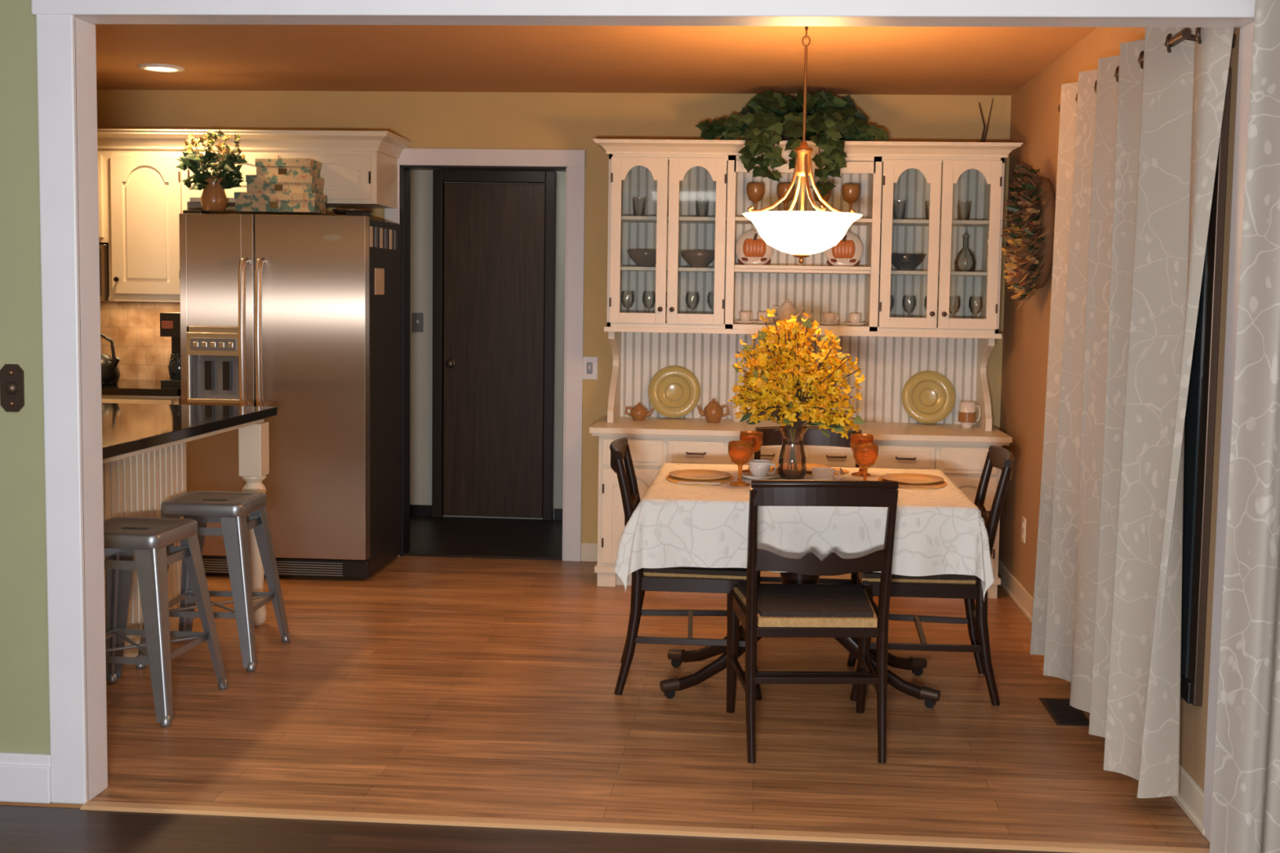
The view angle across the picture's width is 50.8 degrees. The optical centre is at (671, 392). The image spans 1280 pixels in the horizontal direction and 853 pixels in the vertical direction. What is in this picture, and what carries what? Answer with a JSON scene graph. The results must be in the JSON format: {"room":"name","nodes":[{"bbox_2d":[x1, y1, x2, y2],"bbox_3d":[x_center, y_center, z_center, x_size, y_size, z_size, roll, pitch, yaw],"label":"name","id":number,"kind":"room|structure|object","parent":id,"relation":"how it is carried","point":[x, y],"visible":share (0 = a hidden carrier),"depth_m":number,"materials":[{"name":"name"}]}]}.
{"room":"dining room","nodes":[
{"label":"dining room","id":0,"kind":"room"},
{"bbox_2d":[0,0,50,753],"bbox_3d":[-0.357,-0.186,3.604,7.600,2.700,0.090,1,4,4],"label":"wall","id":1,"kind":"structure","parent":0,"point":[24,704],"depth_m":3.67,"materials":[{"name":"green paint"}]},
{"bbox_2d":[0,364,24,412],"bbox_3d":[-1.796,-0.012,3.658,0.064,0.130,0.023,1,4,4],"label":"switch plate","id":2,"kind":"object","parent":1,"relation":"attached to","point":[11,375],"visible":1,"depth_m":3.66,"materials":[{"name":"brown metal"}]},
{"bbox_2d":[0,751,51,803],"bbox_3d":[-2.945,1.043,3.814,2.460,0.135,0.026,1,4,4],"label":"baseboard","id":3,"kind":"structure","parent":1,"relation":"attached to","point":[24,777],"depth_m":3.73,"materials":[{"name":"white paint"}]},
{"bbox_2d":[31,0,1255,842],"bbox_3d":[-0.074,0.037,3.599,3.275,2.265,0.134,1,4,4],"label":"trim","id":4,"kind":"structure","parent":1,"relation":"attached to","point":[66,43],"depth_m":3.59,"materials":[{"name":"white paint"}]},
{"bbox_2d":[80,800,1209,852],"bbox_3d":[-0.094,1.179,3.617,3.060,0.026,0.050,1,4,4],"label":"trim","id":5,"kind":"structure","parent":1,"relation":"attached to","point":[1024,845],"depth_m":3.61,"materials":[{"name":"brown wood"}]},
{"bbox_2d":[1209,0,1279,852],"bbox_3d":[1.871,-0.014,3.269,0.962,2.420,0.113,1,4,4],"label":"curtain","id":6,"kind":"object","parent":1,"relation":"hanging from","point":[1246,806],"visible":1,"depth_m":3.32,"materials":[{"name":"white fabric"}]},
{"bbox_2d":[409,169,565,519],"bbox_3d":[-1.083,-0.364,8.450,2.700,2.300,0.120,1,4,4],"label":"wall","id":7,"kind":"structure","parent":0,"point":[421,180],"depth_m":8.41,"materials":[{"name":"grey paint"}]},
{"bbox_2d":[412,312,423,332],"bbox_3d":[-1.585,-0.439,8.408,0.070,0.120,0.020,1,4,4],"label":"light switch","id":8,"kind":"object","parent":7,"relation":"attached to","point":[417,317],"visible":1,"depth_m":8.41,"materials":[{"name":"white plastic"}]},
{"bbox_2d":[409,504,562,519],"bbox_3d":[-1.105,0.753,8.466,2.700,0.070,0.015,1,4,4],"label":"baseboard","id":9,"kind":"structure","parent":7,"relation":"attached to","point":[415,509],"depth_m":8.49,"materials":[{"name":"black wood"}]},
{"bbox_2d":[431,170,556,520],"bbox_3d":[-1.106,-0.286,8.347,0.760,2.160,0.097,1,4,4],"label":"door","id":10,"kind":"structure","parent":7,"relation":"in","point":[494,245],"depth_m":8.35,"materials":[{"name":"brown wood"}]},
{"bbox_2d":[96,89,1011,542],"bbox_3d":[-1.027,-0.347,7.181,5.780,2.460,0.120,1,4,4],"label":"wall","id":11,"kind":"structure","parent":0,"point":[428,120],"depth_m":7.04,"materials":[{"name":"beige paint"}]},
{"bbox_2d":[100,301,180,380],"bbox_3d":[-3.163,-0.287,7.258,1.490,0.420,0.016,1,4,4],"label":"backsplash","id":12,"kind":"structure","parent":11,"relation":"attached to","point":[133,326],"depth_m":7.23,"materials":[{"name":"tile"}]},
{"bbox_2d":[97,128,412,302],"bbox_3d":[-2.643,-0.899,6.948,2.525,0.855,0.470,1,4,4],"label":"upper cabinet","id":13,"kind":"object","parent":11,"relation":"attached to","point":[142,193],"visible":0.45,"depth_m":6.76,"materials":[{"name":"beige paint"}]},
{"bbox_2d":[98,244,131,302],"bbox_3d":[-3.231,-0.625,7.005,0.755,0.290,0.437,1,4,4],"label":"over-range microwave","id":14,"kind":"object","parent":13,"relation":"attached to","point":[104,249],"visible":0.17,"depth_m":6.81,"materials":[{"name":"metal"}]},
{"bbox_2d":[384,148,585,561],"bbox_3d":[-0.990,-0.194,7.183,1.060,2.175,0.152,1,4,4],"label":"door frame","id":15,"kind":"structure","parent":11,"relation":"attached to","point":[571,162],"depth_m":7.09,"materials":[{"name":"white paint"}]},
{"bbox_2d":[580,542,597,561],"bbox_3d":[-2.138,0.811,7.275,3.600,0.100,0.015,1,4,4],"label":"baseboard","id":16,"kind":"structure","parent":11,"relation":"attached to","point":[588,550],"depth_m":7.15,"materials":[{"name":"beige paint"}]},
{"bbox_2d":[582,356,597,379],"bbox_3d":[-0.432,-0.130,7.086,0.085,0.120,0.020,1,4,4],"label":"light switch","id":17,"kind":"object","parent":11,"relation":"attached to","point":[589,364],"visible":1,"depth_m":7.09,"materials":[{"name":"white paint"}]},
{"bbox_2d":[95,24,1097,95],"bbox_3d":[-1.123,-1.486,5.383,5.780,0.080,3.540,1,4,4],"label":"ceiling","id":18,"kind":"structure","parent":0,"point":[553,59],"depth_m":5.96,"materials":[{"name":"orange paint"}]},
{"bbox_2d":[137,63,184,72],"bbox_3d":[-2.419,-1.537,6.383,0.210,0.012,0.210,1,4,4],"label":"recessed light","id":19,"kind":"object","parent":18,"relation":"in","point":[161,68],"visible":1,"depth_m":6.37,"materials":[{"name":"white paint"}]},
{"bbox_2d":[742,26,862,263],"bbox_3d":[0.499,-0.942,5.082,0.452,0.907,0.452,1,4,4],"label":"pendant lamp","id":20,"kind":"object","parent":18,"relation":"hanging from","point":[801,234],"visible":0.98,"depth_m":5.01,"materials":[{"name":"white glass"}]},
{"bbox_2d":[0,515,1209,852],"bbox_3d":[-0.439,1.250,2.837,7.600,0.050,11.400,1,4,4],"label":"floor","id":21,"kind":"structure","parent":0,"point":[419,685],"depth_m":4.36,"materials":[{"name":"brown wood"}]},
{"bbox_2d":[101,379,181,404],"bbox_3d":[-3.178,0.404,7.000,1.525,0.920,0.633,1,4,4],"label":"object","id":22,"kind":"object","parent":21,"relation":"on","point":[126,391],"visible":0.02,"depth_m":6.65,"materials":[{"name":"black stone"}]},
{"bbox_2d":[100,333,119,386],"bbox_3d":[-2.908,-0.175,6.839,0.199,0.269,0.200,-1,5,-23],"label":"tea kettle","id":23,"kind":"object","parent":22,"relation":"on","point":[110,374],"visible":0.33,"depth_m":6.80,"materials":[{"name":"black metal"}]},
{"bbox_2d":[160,312,181,386],"bbox_3d":[-2.512,-0.224,6.902,0.140,0.370,0.255,1,4,4],"label":"coffee maker","id":24,"kind":"object","parent":22,"relation":"on","point":[170,322],"visible":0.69,"depth_m":6.82,"materials":[{"name":"black plastic"}]},
{"bbox_2d":[103,516,228,727],"bbox_3d":[-1.829,0.759,4.604,0.454,0.618,0.454,1,4,7],"label":"counter stool","id":25,"kind":"object","parent":21,"relation":"on","point":[149,540],"visible":0.77,"depth_m":4.58,"materials":[{"name":"silver metal"}]},
{"bbox_2d":[102,403,276,664],"bbox_3d":[-2.366,0.570,4.978,1.240,0.922,1.700,1,4,4],"label":"kitchen island","id":26,"kind":"object","parent":21,"relation":"on","point":[144,446],"visible":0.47,"depth_m":5.31,"materials":[{"name":"beige paint"}]},
{"bbox_2d":[135,490,290,671],"bbox_3d":[-1.771,0.713,5.230,0.454,0.618,0.454,1,4,2],"label":"counter stool","id":27,"kind":"object","parent":21,"relation":"on","point":[230,508],"visible":0.82,"depth_m":5.09,"materials":[{"name":"silver metal"}]},
{"bbox_2d":[178,210,401,577],"bbox_3d":[-1.906,0.003,6.791,0.914,1.792,0.726,1,4,4],"label":"refrigerator","id":28,"kind":"object","parent":21,"relation":"on","point":[299,315],"visible":0.88,"depth_m":6.50,"materials":[{"name":"silver metal"}]},
{"bbox_2d":[175,129,248,211],"bbox_3d":[-2.227,-1.074,6.505,0.357,0.387,0.211,1,4,4],"label":"vase","id":29,"kind":"object","parent":28,"relation":"on","point":[213,197],"visible":1,"depth_m":6.48,"materials":[{"name":"terracotta"},{"name":"green leaf"},{"name":"yellow flower petals"}]},
{"bbox_2d":[234,191,327,214],"bbox_3d":[-1.915,-0.928,6.606,0.400,0.092,0.186,1,4,4],"label":"gift box","id":30,"kind":"object","parent":28,"relation":"on","point":[245,202],"visible":1,"depth_m":6.52,"materials":[{"name":"cardboard"}]},
{"bbox_2d":[245,174,324,195],"bbox_3d":[-1.898,-1.018,6.618,0.330,0.085,0.186,1,4,4],"label":"gift box","id":31,"kind":"object","parent":30,"relation":"on","point":[255,184],"visible":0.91,"depth_m":6.53,"materials":[{"name":"cardboard"}]},
{"bbox_2d":[254,159,321,177],"bbox_3d":[-1.883,-1.101,6.631,0.275,0.080,0.186,1,4,4],"label":"gift box","id":32,"kind":"object","parent":31,"relation":"on","point":[264,166],"visible":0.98,"depth_m":6.54,"materials":[{"name":"cardboard"}]},
{"bbox_2d":[331,208,373,214],"bbox_3d":[-1.573,-0.890,6.635,0.200,0.022,0.200,1,4,4],"label":"serving tray","id":33,"kind":"object","parent":28,"relation":"on","point":[339,211],"visible":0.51,"depth_m":6.56,"materials":[{"name":"brown metal"}]},
{"bbox_2d":[609,437,761,700],"bbox_3d":[0.050,0.629,4.987,0.567,0.887,0.496,1,4,1],"label":"dining chair","id":34,"kind":"object","parent":21,"relation":"on","point":[679,579],"visible":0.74,"depth_m":4.78,"materials":[{"name":"brown wood"}]},
{"bbox_2d":[659,572,940,708],"bbox_3d":[0.479,0.707,4.925,1.080,0.748,0.940,1,4,4],"label":"dining table","id":35,"kind":"object","parent":21,"relation":"on","point":[931,695],"visible":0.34,"depth_m":4.83,"materials":[{"name":"brown wood"}]},
{"bbox_2d":[613,462,994,601],"bbox_3d":[0.466,0.480,4.897,1.255,0.305,1.113,1,4,4],"label":"tablecloth","id":36,"kind":"object","parent":35,"relation":"on","point":[941,531],"visible":0.72,"depth_m":4.42,"materials":[{"name":"fabric"}]},
{"bbox_2d":[666,469,733,485],"bbox_3d":[0.105,0.307,4.971,0.250,0.017,0.370,1,4,4],"label":"place setting","id":37,"kind":"object","parent":36,"relation":"on","point":[687,477],"visible":1,"depth_m":4.94,"materials":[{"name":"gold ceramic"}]},
{"bbox_2d":[728,440,753,486],"bbox_3d":[0.245,0.253,4.806,0.090,0.155,0.090,1,4,4],"label":"goblet","id":38,"kind":"object","parent":36,"relation":"on","point":[740,452],"visible":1,"depth_m":4.78,"materials":[{"name":"orange glass"}]},
{"bbox_2d":[739,431,763,472],"bbox_3d":[0.304,0.227,5.152,0.090,0.155,0.090,1,4,4],"label":"goblet","id":39,"kind":"object","parent":36,"relation":"on","point":[756,437],"visible":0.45,"depth_m":5.12,"materials":[{"name":"orange glass"}]},
{"bbox_2d":[742,459,779,479],"bbox_3d":[0.326,0.285,4.974,0.147,0.067,0.147,1,4,4],"label":"tea cup","id":40,"kind":"object","parent":36,"relation":"on","point":[759,469],"visible":0.95,"depth_m":4.95,"materials":[{"name":"ceramic"}]},
{"bbox_2d":[777,426,808,479],"bbox_3d":[0.450,0.223,5.011,0.116,0.190,0.115,1,4,4],"label":"flower vase","id":41,"kind":"object","parent":36,"relation":"on","point":[803,430],"visible":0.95,"depth_m":5.04,"materials":[{"name":"clear glass"}]},
{"bbox_2d":[727,308,865,473],"bbox_3d":[0.462,-0.006,5.008,0.500,0.609,0.395,0,4,-6],"label":"bouquet","id":42,"kind":"object","parent":41,"relation":"in","point":[782,386],"visible":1,"depth_m":4.93,"materials":[{"name":"yellow plant"}]},
{"bbox_2d":[769,462,848,475],"bbox_3d":[0.503,0.294,5.224,0.370,0.017,0.250,1,4,4],"label":"place setting","id":43,"kind":"object","parent":36,"relation":"on","point":[809,465],"visible":0.49,"depth_m":5.23,"materials":[{"name":"ceramic"}]},
{"bbox_2d":[811,466,840,479],"bbox_3d":[0.538,0.303,4.780,0.147,0.067,0.147,1,4,4],"label":"tea cup","id":44,"kind":"object","parent":36,"relation":"on","point":[818,473],"visible":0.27,"depth_m":4.75,"materials":[{"name":"ceramic"}]},
{"bbox_2d":[849,433,873,476],"bbox_3d":[0.723,0.236,5.125,0.090,0.155,0.090,1,4,4],"label":"goblet","id":45,"kind":"object","parent":36,"relation":"on","point":[855,437],"visible":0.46,"depth_m":5.10,"materials":[{"name":"orange glass"}]},
{"bbox_2d":[853,443,878,480],"bbox_3d":[0.691,0.261,4.797,0.090,0.155,0.090,1,4,4],"label":"goblet","id":46,"kind":"object","parent":36,"relation":"on","point":[864,455],"visible":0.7,"depth_m":4.76,"materials":[{"name":"orange glass"}]},
{"bbox_2d":[877,473,946,489],"bbox_3d":[0.885,0.321,4.959,0.250,0.017,0.370,1,4,4],"label":"place setting","id":47,"kind":"object","parent":36,"relation":"on","point":[906,481],"visible":0.96,"depth_m":4.94,"materials":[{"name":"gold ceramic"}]},
{"bbox_2d":[589,138,1022,598],"bbox_3d":[0.635,-0.135,6.689,2.040,2.165,0.644,1,4,4],"label":"china hutch","id":48,"kind":"object","parent":21,"relation":"on","point":[892,347],"visible":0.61,"depth_m":6.64,"materials":[{"name":"white paint"}]},
{"bbox_2d":[620,291,634,310],"bbox_3d":[-0.225,-0.439,6.858,0.070,0.155,0.068,1,4,4],"label":"stemware","id":49,"kind":"object","parent":48,"relation":"in","point":[622,292],"visible":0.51,"depth_m":6.87,"materials":[{"name":"clear glass"}]},
{"bbox_2d":[624,403,653,421],"bbox_3d":[-0.165,0.096,6.852,0.127,0.090,0.090,4,5,37],"label":"teapot","id":50,"kind":"object","parent":48,"relation":"on","point":[638,413],"visible":1,"depth_m":6.83,"materials":[{"name":"orange ceramic"}]},
{"bbox_2d":[632,198,645,216],"bbox_3d":[-0.166,-0.938,6.836,0.070,0.099,0.068,1,4,4],"label":"tumbler","id":51,"kind":"object","parent":48,"relation":"in","point":[634,211],"visible":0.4,"depth_m":6.86,"materials":[{"name":"clear glass"}]},
{"bbox_2d":[626,249,656,266],"bbox_3d":[-0.131,-0.680,6.843,0.200,0.085,0.200,1,4,4],"label":"glass bowl","id":52,"kind":"object","parent":48,"relation":"in","point":[642,258],"visible":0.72,"depth_m":6.78,"materials":[{"name":"glass"}]},
{"bbox_2d":[642,291,655,313],"bbox_3d":[-0.115,-0.436,6.850,0.070,0.155,0.068,1,4,4],"label":"stemware","id":53,"kind":"object","parent":48,"relation":"in","point":[644,292],"visible":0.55,"depth_m":6.87,"materials":[{"name":"clear glass"}]},
{"bbox_2d":[648,365,700,417],"bbox_3d":[0.013,-0.005,6.958,0.272,0.269,0.062,1,4,4],"label":"glass plate","id":54,"kind":"object","parent":48,"relation":"in","point":[673,391],"visible":1,"depth_m":6.96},
{"bbox_2d":[685,292,698,313],"bbox_3d":[0.104,-0.431,6.836,0.070,0.155,0.068,1,4,4],"label":"stemware","id":55,"kind":"object","parent":48,"relation":"in","point":[697,293],"visible":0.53,"depth_m":6.85,"materials":[{"name":"clear glass"}]},
{"bbox_2d":[680,250,715,267],"bbox_3d":[0.139,-0.674,6.825,0.200,0.085,0.200,1,4,4],"label":"glass bowl","id":56,"kind":"object","parent":48,"relation":"in","point":[695,259],"visible":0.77,"depth_m":6.76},
{"bbox_2d":[695,199,708,217],"bbox_3d":[0.154,-0.932,6.815,0.070,0.099,0.068,1,4,4],"label":"tumbler","id":57,"kind":"object","parent":48,"relation":"in","point":[698,214],"visible":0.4,"depth_m":6.84,"materials":[{"name":"clear glass"}]},
{"bbox_2d":[706,293,713,314],"bbox_3d":[0.214,-0.429,6.828,0.070,0.155,0.068,1,4,4],"label":"stemware","id":58,"kind":"object","parent":48,"relation":"in","point":[708,294],"visible":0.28,"depth_m":6.84,"materials":[{"name":"clear glass"}]},
{"bbox_2d":[696,399,728,422],"bbox_3d":[0.210,0.090,6.806,0.140,0.120,0.100,-2,5,-30],"label":"teapot","id":59,"kind":"object","parent":48,"relation":"in","point":[713,412],"visible":1,"depth_m":6.78,"materials":[{"name":"orange ceramic"}]},
{"bbox_2d":[724,401,743,422],"bbox_3d":[0.332,0.097,6.873,0.092,0.100,0.080,5,6,41],"label":"creamer pitcher","id":60,"kind":"object","parent":48,"relation":"in","point":[732,410],"visible":0.66,"depth_m":6.84,"materials":[{"name":"ceramic"}]},
{"bbox_2d":[733,311,754,324],"bbox_3d":[0.370,-0.377,6.781,0.112,0.062,0.112,1,4,4],"label":"cup","id":61,"kind":"object","parent":48,"relation":"in","point":[744,317],"visible":0.93,"depth_m":6.75,"materials":[{"name":"ceramic"}]},
{"bbox_2d":[735,230,773,265],"bbox_3d":[0.418,-0.727,6.780,0.190,0.187,0.049,1,4,4],"label":"plate","id":62,"kind":"object","parent":48,"relation":"on","point":[751,249],"visible":0.96,"depth_m":6.77,"materials":[{"name":"ceramic"}]},
{"bbox_2d":[746,182,764,209],"bbox_3d":[0.417,-0.953,6.695,0.092,0.170,0.092,1,4,4],"label":"goblet","id":63,"kind":"object","parent":48,"relation":"in","point":[755,192],"visible":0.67,"depth_m":6.66,"materials":[{"name":"orange glass"}]},
{"bbox_2d":[754,311,773,324],"bbox_3d":[0.460,-0.375,6.775,0.112,0.062,0.112,1,4,4],"label":"cup","id":64,"kind":"object","parent":48,"relation":"in","point":[764,314],"visible":0.81,"depth_m":6.75,"materials":[{"name":"ceramic"}]},
{"bbox_2d":[776,183,795,211],"bbox_3d":[0.566,-0.950,6.685,0.092,0.170,0.092,1,4,4],"label":"goblet","id":65,"kind":"object","parent":48,"relation":"in","point":[781,188],"visible":0.6,"depth_m":6.65,"materials":[{"name":"orange glass"}]},
{"bbox_2d":[771,298,804,323],"bbox_3d":[0.585,-0.409,6.803,0.140,0.130,0.100,4,5,37],"label":"teapot","id":66,"kind":"object","parent":48,"relation":"in","point":[786,309],"visible":0.8,"depth_m":6.77,"materials":[{"name":"ceramic"}]},
{"bbox_2d":[694,88,888,199],"bbox_3d":[0.579,-1.204,6.547,0.929,0.564,0.552,1,4,4],"label":"ivy plant","id":67,"kind":"object","parent":48,"relation":"on","point":[769,118],"visible":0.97,"depth_m":6.44,"materials":[{"name":"green plant"}]},
{"bbox_2d":[795,312,817,324],"bbox_3d":[0.679,-0.370,6.761,0.112,0.062,0.112,1,4,4],"label":"cup","id":68,"kind":"object","parent":48,"relation":"in","point":[810,314],"visible":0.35,"depth_m":6.74,"materials":[{"name":"ceramic"}]},
{"bbox_2d":[813,189,831,208],"bbox_3d":[0.746,-0.946,6.673,0.092,0.170,0.092,1,4,4],"label":"goblet","id":69,"kind":"object","parent":48,"relation":"in","point":[827,197],"visible":0.26,"depth_m":6.65,"materials":[{"name":"orange glass"}]},
{"bbox_2d":[817,313,839,325],"bbox_3d":[0.789,-0.368,6.753,0.112,0.062,0.112,1,4,4],"label":"cup","id":70,"kind":"object","parent":48,"relation":"in","point":[828,319],"visible":0.96,"depth_m":6.73,"materials":[{"name":"ceramic"}]},
{"bbox_2d":[824,231,862,266],"bbox_3d":[0.862,-0.718,6.750,0.190,0.187,0.049,1,4,4],"label":"plate","id":71,"kind":"object","parent":48,"relation":"on","point":[847,252],"visible":0.84,"depth_m":6.74,"materials":[{"name":"ceramic"}]},
{"bbox_2d":[841,184,860,213],"bbox_3d":[0.886,-0.943,6.664,0.092,0.170,0.092,1,4,4],"label":"goblet","id":72,"kind":"object","parent":48,"relation":"in","point":[850,193],"visible":0.73,"depth_m":6.63,"materials":[{"name":"orange glass"}]},
{"bbox_2d":[844,313,866,326],"bbox_3d":[0.919,-0.365,6.745,0.112,0.062,0.112,1,4,4],"label":"cup","id":73,"kind":"object","parent":48,"relation":"in","point":[855,319],"visible":1,"depth_m":6.72,"materials":[{"name":"ceramic"}]},
{"bbox_2d":[889,295,893,311],"bbox_3d":[1.082,-0.411,6.770,0.070,0.155,0.068,1,4,4],"label":"stemware","id":74,"kind":"object","parent":48,"relation":"in","point":[892,297],"visible":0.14,"depth_m":6.78,"materials":[{"name":"clear glass"}]},
{"bbox_2d":[893,200,906,219],"bbox_3d":[1.141,-0.911,6.749,0.070,0.099,0.068,1,4,4],"label":"tumbler","id":75,"kind":"object","parent":48,"relation":"in","point":[895,215],"visible":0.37,"depth_m":6.77,"materials":[{"name":"clear glass"}]},
{"bbox_2d":[891,253,926,271],"bbox_3d":[1.176,-0.652,6.756,0.200,0.085,0.200,1,4,4],"label":"glass bowl","id":76,"kind":"object","parent":48,"relation":"in","point":[917,260],"visible":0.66,"depth_m":6.70,"materials":[{"name":"glass"}]},
{"bbox_2d":[902,295,915,317],"bbox_3d":[1.192,-0.408,6.763,0.070,0.155,0.068,1,4,4],"label":"stemware","id":77,"kind":"object","parent":48,"relation":"in","point":[904,296],"visible":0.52,"depth_m":6.78,"materials":[{"name":"clear glass"}]},
{"bbox_2d":[924,201,928,219],"bbox_3d":[1.301,-0.907,6.738,0.070,0.099,0.068,1,4,4],"label":"tumbler","id":78,"kind":"object","parent":48,"relation":"in","point":[926,213],"visible":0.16,"depth_m":6.76,"materials":[{"name":"clear glass"}]},
{"bbox_2d":[901,370,955,423],"bbox_3d":[1.310,0.022,6.871,0.272,0.269,0.062,1,4,4],"label":"glass plate","id":79,"kind":"object","parent":48,"relation":"in","point":[927,397],"visible":1,"depth_m":6.88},
{"bbox_2d":[924,296,937,311],"bbox_3d":[1.301,-0.406,6.756,0.070,0.155,0.068,1,4,4],"label":"stemware","id":80,"kind":"object","parent":48,"relation":"in","point":[925,300],"visible":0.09,"depth_m":6.77,"materials":[{"name":"clear glass"}]},
{"bbox_2d":[949,296,960,318],"bbox_3d":[1.411,-0.404,6.748,0.070,0.155,0.068,1,4,4],"label":"stemware","id":81,"kind":"object","parent":48,"relation":"in","point":[958,298],"visible":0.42,"depth_m":6.76,"materials":[{"name":"clear glass"}]},
{"bbox_2d":[956,201,971,220],"bbox_3d":[1.460,-0.904,6.728,0.070,0.099,0.068,1,4,4],"label":"tumbler","id":82,"kind":"object","parent":48,"relation":"in","point":[959,215],"visible":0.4,"depth_m":6.75,"materials":[{"name":"clear glass"}]},
{"bbox_2d":[954,232,976,271],"bbox_3d":[1.465,-0.702,6.712,0.110,0.200,0.110,1,4,4],"label":"decanter","id":83,"kind":"object","parent":48,"relation":"on","point":[957,268],"visible":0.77,"depth_m":6.74,"materials":[{"name":"clear glass"}]},
{"bbox_2d":[958,401,980,428],"bbox_3d":[1.484,0.111,6.742,0.091,0.130,0.091,-3,6,-41],"label":"coffee mug","id":84,"kind":"object","parent":48,"relation":"in","point":[966,413],"visible":1,"depth_m":6.71,"materials":[{"name":"ceramic"}]},
{"bbox_2d":[968,297,982,318],"bbox_3d":[1.521,-0.402,6.741,0.070,0.155,0.068,1,4,4],"label":"stemware","id":85,"kind":"object","parent":48,"relation":"in","point":[971,298],"visible":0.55,"depth_m":6.76,"materials":[{"name":"clear glass"}]},
{"bbox_2d":[978,99,992,142],"bbox_3d":[1.440,-1.336,6.675,0.335,0.252,0.052,0,4,-10],"label":"branch","id":86,"kind":"object","parent":48,"relation":"on","point":[983,121],"visible":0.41,"depth_m":6.70,"materials":[{"name":"brown wood"}]},
{"bbox_2d":[753,426,862,584],"bbox_3d":[0.550,0.604,5.429,0.496,0.887,0.567,1,4,4],"label":"dining chair","id":87,"kind":"object","parent":21,"relation":"on","point":[813,436],"visible":0.2,"depth_m":5.65,"materials":[{"name":"brown wood"}]},
{"bbox_2d":[726,480,898,763],"bbox_3d":[0.446,0.684,4.349,0.496,0.887,0.567,1,4,-2],"label":"dining chair","id":88,"kind":"object","parent":21,"relation":"on","point":[762,610],"visible":1,"depth_m":4.17,"materials":[{"name":"brown wood"}]},
{"bbox_2d":[847,444,1013,706],"bbox_3d":[0.948,0.646,4.957,0.567,0.887,0.496,1,4,6],"label":"dining chair","id":89,"kind":"object","parent":21,"relation":"on","point":[969,588],"visible":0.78,"depth_m":4.75,"materials":[{"name":"brown wood"}]},
{"bbox_2d":[1039,697,1089,726],"bbox_3d":[1.372,1.110,4.693,0.120,0.007,0.300,1,4,4],"label":"floor vent","id":90,"kind":"object","parent":21,"relation":"in","point":[1061,712],"visible":0.86,"depth_m":4.67,"materials":[{"name":"brown metal"}]},
{"bbox_2d":[998,26,1240,790],"bbox_3d":[1.663,-0.156,5.232,0.145,2.460,3.420,1,4,4],"label":"wall","id":91,"kind":"structure","parent":0,"point":[1034,113],"depth_m":6.03,"materials":[{"name":"paint"}]},
{"bbox_2d":[1021,516,1026,543],"bbox_3d":[1.637,0.638,6.268,0.011,0.115,0.070,1,4,4],"label":"wall outlet","id":92,"kind":"object","parent":91,"relation":"attached to","point":[1024,519],"visible":1,"depth_m":6.25,"materials":[{"name":"beige paint"}]},
{"bbox_2d":[1000,160,1055,310],"bbox_3d":[1.554,-0.689,5.902,0.172,0.651,0.539,1,4,4],"label":"flower wreath","id":93,"kind":"object","parent":91,"relation":"attached to","point":[1029,254],"visible":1,"depth_m":5.75,"materials":[{"name":"brown plant"}]},
{"bbox_2d":[997,558,1204,835],"bbox_3d":[1.561,1.019,5.327,0.022,0.100,3.420,1,4,4],"label":"baseboard","id":94,"kind":"structure","parent":91,"relation":"attached to","point":[1190,797],"depth_m":3.85,"materials":[{"name":"beige paint"}]},
{"bbox_2d":[1057,29,1235,112],"bbox_3d":[1.471,-1.001,4.311,0.151,0.057,1.486,1,4,4],"label":"curtain rod","id":95,"kind":"object","parent":91,"relation":"attached to","point":[1185,34],"depth_m":3.59,"materials":[{"name":"metal"}]},
{"bbox_2d":[1030,27,1234,798],"bbox_3d":[1.387,0.003,4.320,0.197,2.139,1.471,1,4,2],"label":"curtain","id":96,"kind":"object","parent":95,"relation":"hanging from","point":[1138,150],"visible":0.99,"depth_m":3.88,"materials":[{"name":"white fabric"}]},
{"bbox_2d":[1180,67,1231,706],"bbox_3d":[1.507,-0.046,4.276,0.034,1.740,1.240,1,4,4],"label":"window","id":97,"kind":"structure","parent":91,"relation":"in","point":[1201,406],"depth_m":3.70,"materials":[{"name":"black glass"}]}
]}

